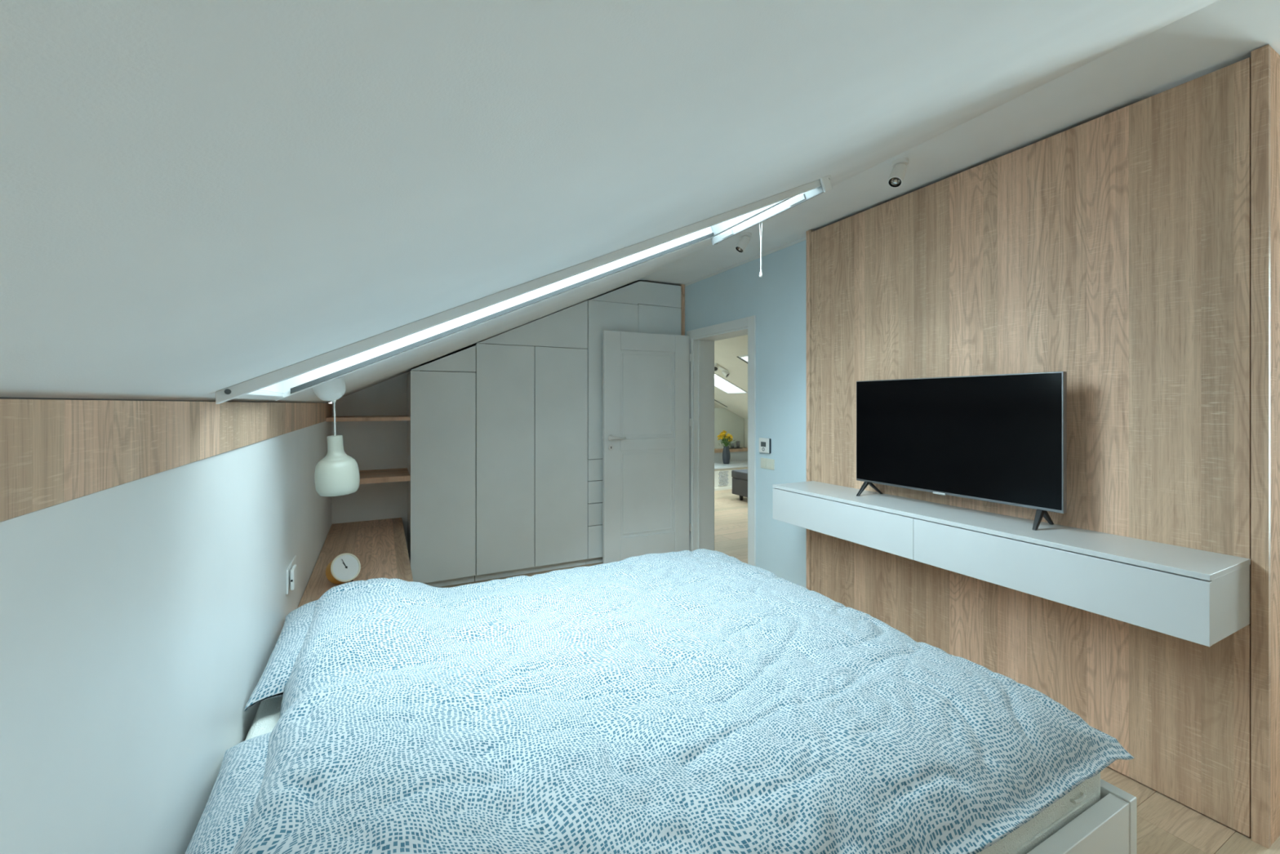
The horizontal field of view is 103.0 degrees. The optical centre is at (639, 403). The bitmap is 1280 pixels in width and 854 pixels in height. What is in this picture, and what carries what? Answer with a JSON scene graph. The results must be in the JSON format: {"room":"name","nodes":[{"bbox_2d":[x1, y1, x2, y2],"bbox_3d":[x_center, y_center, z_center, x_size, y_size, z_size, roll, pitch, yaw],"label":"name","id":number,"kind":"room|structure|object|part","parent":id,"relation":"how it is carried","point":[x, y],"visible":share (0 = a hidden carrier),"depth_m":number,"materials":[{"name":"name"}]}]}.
{"room":"bedroom","nodes":[
{"label":"bedroom","id":0,"kind":"room"},
{"bbox_2d":[0,421,331,853],"bbox_3d":[-1.078,0.766,1.191,0.150,1.291,6.500,0,0,-27],"label":"wall","id":1,"kind":"structure","parent":0,"point":[141,620],"depth_m":0.83,"materials":[{"name":"white paint"}]},
{"bbox_2d":[0,396,327,403],"bbox_3d":[-1.055,-0.033,1.124,0.130,0.055,6.360,0,0,-27],"label":"trim","id":2,"kind":"structure","parent":1,"relation":"attached to","point":[1,397],"depth_m":0.77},
{"bbox_2d":[0,399,332,521],"bbox_3d":[-1.045,0.058,1.129,0.153,0.125,6.360,0,0,-27],"label":"wall panel","id":3,"kind":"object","parent":1,"relation":"attached to","point":[53,452],"depth_m":0.72,"materials":[{"name":"brown wood"}]},
{"bbox_2d":[285,555,296,594],"bbox_3d":[-1.491,0.728,2.182,0.012,0.100,0.230,0,0,-27],"label":"power socket","id":4,"kind":"object","parent":1,"relation":"attached to","point":[293,562],"visible":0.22,"depth_m":2.11,"materials":[{"name":"white plastic"}]},
{"bbox_2d":[290,564,297,590],"bbox_3d":[-1.452,0.727,2.135,0.014,0.086,0.086,0,0,-27],"label":"plug adapter","id":5,"kind":"object","parent":4,"relation":"attached to","point":[294,569],"visible":1,"depth_m":2.11,"materials":[{"name":"white plastic"}]},
{"bbox_2d":[331,371,409,546],"bbox_3d":[-1.049,0.088,4.773,3.147,2.647,0.140,0,0,-27],"label":"wall","id":6,"kind":"structure","parent":0,"point":[374,445],"depth_m":4.14,"materials":[{"name":"grey paint"}]},
{"bbox_2d":[325,415,410,422],"bbox_3d":[-2.060,0.111,3.889,0.536,0.027,0.520,0,0,-27],"label":"shelf","id":7,"kind":"object","parent":6,"relation":"attached to","point":[361,418],"visible":1,"depth_m":3.69,"materials":[{"name":"brown wood"}]},
{"bbox_2d":[359,467,410,484],"bbox_3d":[-2.060,0.553,3.889,0.536,0.038,0.520,0,0,-27],"label":"shelf","id":8,"kind":"object","parent":6,"relation":"attached to","point":[389,475],"visible":0.56,"depth_m":3.79,"materials":[{"name":"brown wood"}]},
{"bbox_2d":[0,0,1279,403],"bbox_3d":[0.386,-0.641,1.851,3.359,1.387,6.650,0,0,-27],"label":"ceiling","id":9,"kind":"structure","parent":0,"point":[199,198],"depth_m":0.47,"materials":[{"name":"paint"}]},
{"bbox_2d":[312,377,359,496],"bbox_3d":[-1.236,0.130,2.074,0.167,0.474,0.159,0,0,-27],"label":"pendant lamp","id":10,"kind":"object","parent":9,"relation":"hanging from","point":[337,473],"visible":1,"depth_m":2.02,"materials":[{"name":"white plastic"}]},
{"bbox_3d":[-1.237,0.067,2.063,0.009,0.166,0.006,0,0,-27],"label":"cord","id":11,"kind":"part","parent":10,"relation":"part of","materials":[{"name":"white plastic"}]},
{"bbox_3d":[-1.233,0.247,2.076,0.159,0.240,0.159,0,0,-27],"label":"lamp shade","id":12,"kind":"part","parent":10,"relation":"part of","materials":[{"name":"green ceramic"}]},
{"bbox_2d":[215,175,831,404],"bbox_3d":[-0.263,-0.512,1.864,1.868,1.024,0.736,0,0,-27],"label":"window","id":13,"kind":"structure","parent":9,"relation":"attached to","point":[248,388],"depth_m":1.53,"materials":[{"name":"white glass"}]},
{"bbox_3d":[-0.421,-0.449,2.164,1.770,0.827,0.010,0,0,-27],"label":"guide rail","id":14,"kind":"part","parent":13,"relation":"part of","materials":[{"name":"white metal"}]},
{"bbox_2d":[710,176,831,276],"bbox_3d":[0.537,-0.739,2.260,0.068,0.346,0.743,0,0,-27],"label":"roller blind","id":15,"kind":"object","parent":13,"relation":"attached to","point":[825,184],"visible":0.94,"depth_m":2.27,"materials":[{"name":"white plastic"}]},
{"bbox_3d":[0.540,-0.706,2.277,0.002,0.215,0.020,0,0,-27],"label":"pull cord","id":16,"kind":"part","parent":15,"relation":"part of","materials":[{"name":"white plastic"}]},
{"bbox_2d":[735,231,751,253],"bbox_3d":[0.690,-1.071,3.394,0.113,0.128,0.076,0,0,-27],"label":"spotlight","id":17,"kind":"object","parent":9,"relation":"attached to","point":[744,241],"visible":1,"depth_m":3.37,"materials":[{"name":"white plastic"}]},
{"bbox_2d":[887,157,908,187],"bbox_3d":[1.201,-1.071,2.373,0.111,0.129,0.076,0,0,-27],"label":"spotlight","id":18,"kind":"object","parent":9,"relation":"attached to","point":[895,180],"visible":1,"depth_m":2.35,"materials":[{"name":"white plastic"}]},
{"bbox_2d":[714,402,724,448],"bbox_3d":[0.514,0.139,8.758,3.450,2.547,0.150,0,0,-27],"label":"wall","id":19,"kind":"structure","parent":0,"point":[716,406],"depth_m":9.12,"materials":[{"name":"beige paint"}]},
{"bbox_2d":[714,408,744,448],"bbox_3d":[0.511,0.438,8.655,3.130,0.725,0.030,0,0,-27],"label":"panel","id":20,"kind":"object","parent":19,"relation":"attached to","point":[726,420],"visible":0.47,"depth_m":9.19,"materials":[{"name":"grey paint"}]},
{"bbox_2d":[714,451,747,462],"bbox_3d":[0.539,1.127,8.599,3.150,0.545,0.155,0,0,-27],"label":"trim","id":21,"kind":"structure","parent":19,"relation":"attached to","point":[735,455],"depth_m":9.10,"materials":[{"name":"white paint"}]},
{"bbox_2d":[714,447,747,453],"bbox_3d":[0.551,0.828,8.575,3.130,0.052,0.150,0,0,-27],"label":"ledge","id":22,"kind":"object","parent":21,"relation":"on","point":[743,449],"visible":0.24,"depth_m":9.06,"materials":[{"name":"brown wood"}]},
{"bbox_3d":[1.687,0.797,9.154,0.300,0.010,0.125,0,0,-27],"label":"tray","id":23,"kind":"object","parent":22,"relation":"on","visible":0},
{"bbox_2d":[736,440,739,448],"bbox_3d":[1.771,0.733,9.200,0.068,0.118,0.068,0,0,-27],"label":"tumbler","id":24,"kind":"object","parent":23,"relation":"on","point":[737,442],"visible":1,"depth_m":9.17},
{"bbox_2d":[714,334,747,418],"bbox_3d":[2.676,-0.484,4.612,3.350,1.703,9.500,0,0,-27],"label":"ceiling","id":25,"kind":"structure","parent":0,"point":[726,351],"depth_m":7.10,"materials":[{"name":"beige paint"}]},
{"bbox_2d":[714,363,729,377],"bbox_3d":[1.122,-0.463,7.103,0.285,0.191,0.115,0,0,-27],"label":"spotlight","id":26,"kind":"object","parent":25,"relation":"attached to","point":[717,366],"visible":0.86,"depth_m":7.09,"materials":[{"name":"white plastic"}]},
{"bbox_3d":[1.122,-0.504,7.109,0.200,0.108,0.100,0,0,-27],"label":"plate","id":27,"kind":"part","parent":26,"relation":"part of","materials":[{"name":"white plastic"}]},
{"bbox_2d":[714,373,747,393],"bbox_3d":[0.755,-0.596,7.567,1.740,0.872,0.510,0,0,-27],"label":"window","id":28,"kind":"structure","parent":25,"relation":"attached to","point":[720,380],"depth_m":7.92,"materials":[{"name":"white paint"}]},
{"bbox_3d":[0.755,-0.635,7.567,1.710,0.794,0.480,0,0,-27],"label":"pane","id":29,"kind":"part","parent":28,"relation":"part of","materials":[{"name":"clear glass"}]},
{"bbox_2d":[738,355,747,362],"bbox_3d":[1.738,-0.404,6.558,1.000,0.533,0.220,0,0,-27],"label":"window","id":30,"kind":"structure","parent":25,"relation":"attached to","point":[741,356],"depth_m":6.40,"materials":[{"name":"white glass"}]},
{"bbox_2d":[684,240,806,587],"bbox_3d":[0.774,0.139,4.406,0.228,2.547,2.165,0,0,-27],"label":"wall","id":31,"kind":"structure","parent":0,"point":[777,299],"depth_m":3.72,"materials":[{"name":"blue paint"}]},
{"bbox_2d":[686,315,755,565],"bbox_3d":[0.774,0.360,4.406,0.260,2.080,0.975,0,0,-27],"label":"door frame","id":32,"kind":"structure","parent":31,"relation":"in","point":[701,340],"depth_m":4.72,"materials":[{"name":"white paint"}]},
{"bbox_2d":[602,330,690,564],"bbox_3d":[0.082,0.381,4.529,0.863,2.022,0.096,0,0,-24],"label":"door leaf","id":33,"kind":"structure","parent":32,"relation":"attached to","point":[646,422],"depth_m":4.53,"materials":[{"name":"white paint"}]},
{"bbox_3d":[-0.315,0.327,4.381,0.002,0.220,0.020,0,0,-24],"label":"lock plate","id":34,"kind":"part","parent":33,"relation":"part of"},
{"bbox_3d":[-0.249,0.294,4.383,0.052,0.052,0.009,0,0,-24],"label":"door handle","id":35,"kind":"part","parent":33,"relation":"part of","materials":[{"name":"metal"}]},
{"bbox_3d":[-0.188,0.294,4.381,0.129,0.019,0.047,0,0,-24],"label":"lever","id":36,"kind":"part","parent":33,"relation":"part of","materials":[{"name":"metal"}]},
{"bbox_3d":[0.071,-0.082,4.545,0.538,0.777,0.007,0,0,-24],"label":"moulding","id":37,"kind":"part","parent":33,"relation":"part of","materials":[{"name":"white paint"}]},
{"bbox_3d":[0.071,0.787,4.545,0.538,0.760,0.007,0,0,-24],"label":"moulding","id":38,"kind":"part","parent":33,"relation":"part of","materials":[{"name":"white paint"}]},
{"bbox_2d":[684,236,806,286],"bbox_3d":[0.796,-1.124,4.108,0.004,0.022,1.615,0,0,-27],"label":"trim","id":39,"kind":"structure","parent":31,"relation":"attached to","point":[804,238],"depth_m":3.97,"materials":[{"name":"white paint"}]},
{"bbox_2d":[759,437,771,453],"bbox_3d":[0.934,0.310,3.810,0.028,0.111,0.110,0,0,-27],"label":"thermostat","id":40,"kind":"object","parent":31,"relation":"attached to","point":[765,444],"visible":1,"depth_m":3.79,"materials":[{"name":"white plastic"}]},
{"bbox_2d":[760,457,774,470],"bbox_3d":[0.949,0.446,3.797,0.013,0.078,0.148,0,0,-27],"label":"light switch","id":41,"kind":"object","parent":31,"relation":"attached to","point":[766,463],"visible":1,"depth_m":3.78,"materials":[{"name":"beige plastic"}]},
{"bbox_2d":[744,418,747,448],"bbox_3d":[3.470,0.834,6.473,0.150,1.156,6.600,0,0,-27],"label":"wall","id":42,"kind":"structure","parent":0,"point":[745,420],"depth_m":9.31,"materials":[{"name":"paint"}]},
{"bbox_2d":[438,488,1279,853],"bbox_3d":[1.184,1.470,3.854,6.597,0.140,9.500,0,0,-27],"label":"floor","id":43,"kind":"structure","parent":0,"point":[1165,824],"depth_m":1.73,"materials":[{"name":"brown wood"}]},
{"bbox_2d":[297,517,413,607],"bbox_3d":[-1.701,1.171,3.135,0.497,0.458,2.190,0,0,-27],"label":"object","id":44,"kind":"object","parent":43,"relation":"on","point":[380,546],"visible":0.27,"depth_m":3.23,"materials":[{"name":"brown wood"}]},
{"bbox_2d":[325,552,360,583],"bbox_3d":[-1.557,0.862,2.664,0.136,0.159,0.147,0,0,31],"label":"alarm clock","id":45,"kind":"object","parent":44,"relation":"on","point":[344,567],"visible":1,"depth_m":2.64,"materials":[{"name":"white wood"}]},
{"bbox_2d":[407,345,475,586],"bbox_3d":[-1.609,0.472,4.106,0.464,1.856,0.538,0,0,-27],"label":"wardrobe","id":46,"kind":"object","parent":43,"relation":"on","point":[442,392],"visible":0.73,"depth_m":3.87,"materials":[{"name":"grey paint"}]},
{"bbox_3d":[-1.812,0.578,4.013,0.018,1.643,0.518,0,0,-27],"label":"panel","id":47,"kind":"part","parent":46,"relation":"part of","materials":[{"name":"grey paint"}]},
{"bbox_2d":[475,300,587,581],"bbox_3d":[-0.979,0.254,4.410,0.928,2.293,0.510,0,0,-27],"label":"wardrobe","id":48,"kind":"object","parent":43,"relation":"on","point":[531,378],"visible":0.98,"depth_m":4.18,"materials":[{"name":"grey paint"}]},
{"bbox_3d":[-1.075,0.433,4.086,0.460,1.810,0.019,0,0,-27],"label":"door","id":49,"kind":"part","parent":48,"relation":"part of","materials":[{"name":"grey paint"}]},
{"bbox_3d":[-0.660,0.433,4.296,0.460,1.810,0.019,0,0,-27],"label":"door","id":50,"kind":"part","parent":48,"relation":"part of","materials":[{"name":"grey paint"}]},
{"bbox_2d":[586,280,684,564],"bbox_3d":[-0.125,0.135,4.840,0.978,2.531,0.516,0,0,-27],"label":"wardrobe","id":51,"kind":"object","parent":43,"relation":"on","point":[642,307],"visible":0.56,"depth_m":4.46,"materials":[{"name":"grey paint"}]},
{"bbox_3d":[-0.237,0.574,4.511,0.480,0.184,0.019,0,0,-27],"label":"drawer","id":52,"kind":"part","parent":51,"relation":"part of","materials":[{"name":"grey paint"}]},
{"bbox_3d":[-0.237,0.766,4.511,0.480,0.188,0.019,0,0,-27],"label":"drawer","id":53,"kind":"part","parent":51,"relation":"part of","materials":[{"name":"grey paint"}]},
{"bbox_3d":[-0.237,0.960,4.511,0.480,0.188,0.019,0,0,-27],"label":"drawer","id":54,"kind":"part","parent":51,"relation":"part of","materials":[{"name":"grey paint"}]},
{"bbox_3d":[-0.237,1.199,4.511,0.480,0.278,0.019,0,0,-27],"label":"drawer","id":55,"kind":"part","parent":51,"relation":"part of","materials":[{"name":"grey paint"}]},
{"bbox_3d":[-0.234,-0.208,4.506,0.480,1.372,0.019,0,0,-27],"label":"door","id":56,"kind":"part","parent":51,"relation":"part of","materials":[{"name":"grey paint"}]},
{"bbox_3d":[0.183,0.217,4.725,0.454,2.242,0.019,0,0,-27],"label":"door","id":57,"kind":"part","parent":51,"relation":"part of","materials":[{"name":"grey paint"}]},
{"bbox_3d":[0.294,0.135,5.055,0.037,2.531,0.512,0,0,-27],"label":"panel","id":58,"kind":"part","parent":51,"relation":"part of","materials":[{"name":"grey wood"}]},
{"bbox_2d":[714,460,747,490],"bbox_3d":[0.710,1.212,8.262,3.130,0.375,0.590,0,0,-27],"label":"table","id":59,"kind":"object","parent":43,"relation":"on","point":[722,472],"visible":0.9,"depth_m":8.32,"materials":[{"name":"white paint"}]},
{"bbox_3d":[0.832,1.377,8.021,3.130,0.045,0.010,0,0,-27],"label":"baseboard","id":60,"kind":"part","parent":59,"relation":"part of","materials":[{"name":"beige paint"}]},
{"bbox_2d":[718,471,728,486],"bbox_3d":[1.361,1.215,8.289,0.190,0.239,0.012,0,0,-27],"label":"grille","id":61,"kind":"object","parent":59,"relation":"attached to","point":[723,476],"depth_m":8.28,"materials":[{"name":"white paint"}]},
{"bbox_2d":[722,445,730,463],"bbox_3d":[1.476,0.875,8.713,0.138,0.300,0.138,0,0,-27],"label":"vase","id":62,"kind":"object","parent":59,"relation":"on","point":[726,452],"visible":0.98,"depth_m":8.66,"materials":[{"name":"ceramic"}]},
{"bbox_2d":[716,430,734,446],"bbox_3d":[1.469,0.705,8.710,0.328,0.520,0.340,0,0,-27],"label":"bunch","id":63,"kind":"object","parent":62,"relation":"in","point":[728,437],"visible":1,"depth_m":8.68,"materials":[{"name":"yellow plant"}]},
{"bbox_3d":[1.451,0.718,8.688,0.210,0.494,0.199,0,0,9],"label":"stem","id":64,"kind":"part","parent":63,"relation":"part of","materials":[{"name":"green plant"}]},
{"bbox_2d":[731,468,747,500],"bbox_3d":[1.913,1.188,7.219,0.750,0.425,1.040,0,0,-27],"label":"ottoman","id":65,"kind":"object","parent":43,"relation":"on","point":[740,477],"visible":0.24,"depth_m":7.35,"materials":[{"name":"grey fabric"}]},
{"bbox_3d":[1.913,1.030,7.219,0.750,0.110,1.040,0,0,-27],"label":"seat","id":66,"kind":"part","parent":65,"relation":"part of","materials":[{"name":"grey fabric"}]},
{"bbox_2d":[1026,778,1137,853],"bbox_3d":[-0.059,1.211,1.672,2.095,0.378,1.845,0,0,-27],"label":"bed","id":67,"kind":"object","parent":43,"relation":"on","point":[1109,826],"visible":0.06,"depth_m":1.26,"materials":[{"name":"white wood"}]},
{"bbox_2d":[244,696,1100,853],"bbox_3d":[-0.074,1.005,1.665,2.047,0.210,1.774,0,0,-27],"label":"mattress","id":68,"kind":"object","parent":67,"relation":"on","point":[1027,837],"visible":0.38,"depth_m":1.25,"materials":[{"name":"white fabric"}]},
{"bbox_2d":[184,731,271,853],"bbox_3d":[-0.598,0.826,0.986,0.510,0.147,0.870,0,0,-27],"label":"pillow","id":69,"kind":"object","parent":68,"relation":"on","point":[235,790],"visible":0.21,"depth_m":1.00,"materials":[{"name":"blue fabric"}]},
{"bbox_2d":[244,600,317,711],"bbox_3d":[-1.037,0.826,1.849,0.510,0.147,0.690,0,0,-27],"label":"pillow","id":70,"kind":"object","parent":68,"relation":"on","point":[276,674],"visible":0.22,"depth_m":1.58,"materials":[{"name":"blue fabric"}]},
{"bbox_2d":[231,548,1133,853],"bbox_3d":[-0.014,0.838,1.732,2.057,0.269,1.891,0,0,-27],"label":"duvet","id":71,"kind":"object","parent":68,"relation":"on","point":[700,700],"visible":0.98,"depth_m":1.24,"materials":[{"name":"blue fabric"}]},
{"bbox_3d":[0.858,1.211,2.138,0.038,0.378,1.845,0,0,-27],"label":"footboard","id":72,"kind":"part","parent":67,"relation":"part of","materials":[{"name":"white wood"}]},
{"bbox_3d":[2.943,0.138,1.927,1.648,2.547,4.170,0,0,-27],"label":"wall","id":73,"kind":"structure","parent":0,"visible":0},
{"bbox_2d":[806,44,1279,848],"bbox_3d":[1.894,0.134,2.657,0.806,2.533,1.956,0,0,-27],"label":"wall panel","id":74,"kind":"object","parent":73,"relation":"attached to","point":[1131,251],"visible":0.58,"depth_m":1.92,"materials":[{"name":"brown wood"}]},
{"bbox_2d":[772,480,1250,646],"bbox_3d":[1.389,0.603,2.388,0.339,0.210,1.860,0,0,-27],"label":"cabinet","id":75,"kind":"object","parent":74,"relation":"attached to","point":[1197,596],"visible":1,"depth_m":1.86,"materials":[{"name":"white paint"}]},
{"bbox_3d":[1.036,0.614,2.729,0.018,0.188,0.930,0,0,-27],"label":"drawer","id":76,"kind":"part","parent":75,"relation":"part of","materials":[{"name":"white paint"}]},
{"bbox_2d":[856,371,1066,530],"bbox_3d":[1.446,0.186,2.413,0.185,0.624,0.965,0,0,-27],"label":"television","id":77,"kind":"object","parent":75,"relation":"on","point":[1002,438],"visible":1,"depth_m":2.28,"materials":[{"name":"black metal"}]},
{"bbox_3d":[1.457,0.614,1.900,0.018,0.188,0.926,0,0,-27],"label":"drawer","id":78,"kind":"part","parent":75,"relation":"part of","materials":[{"name":"white paint"}]}
]}

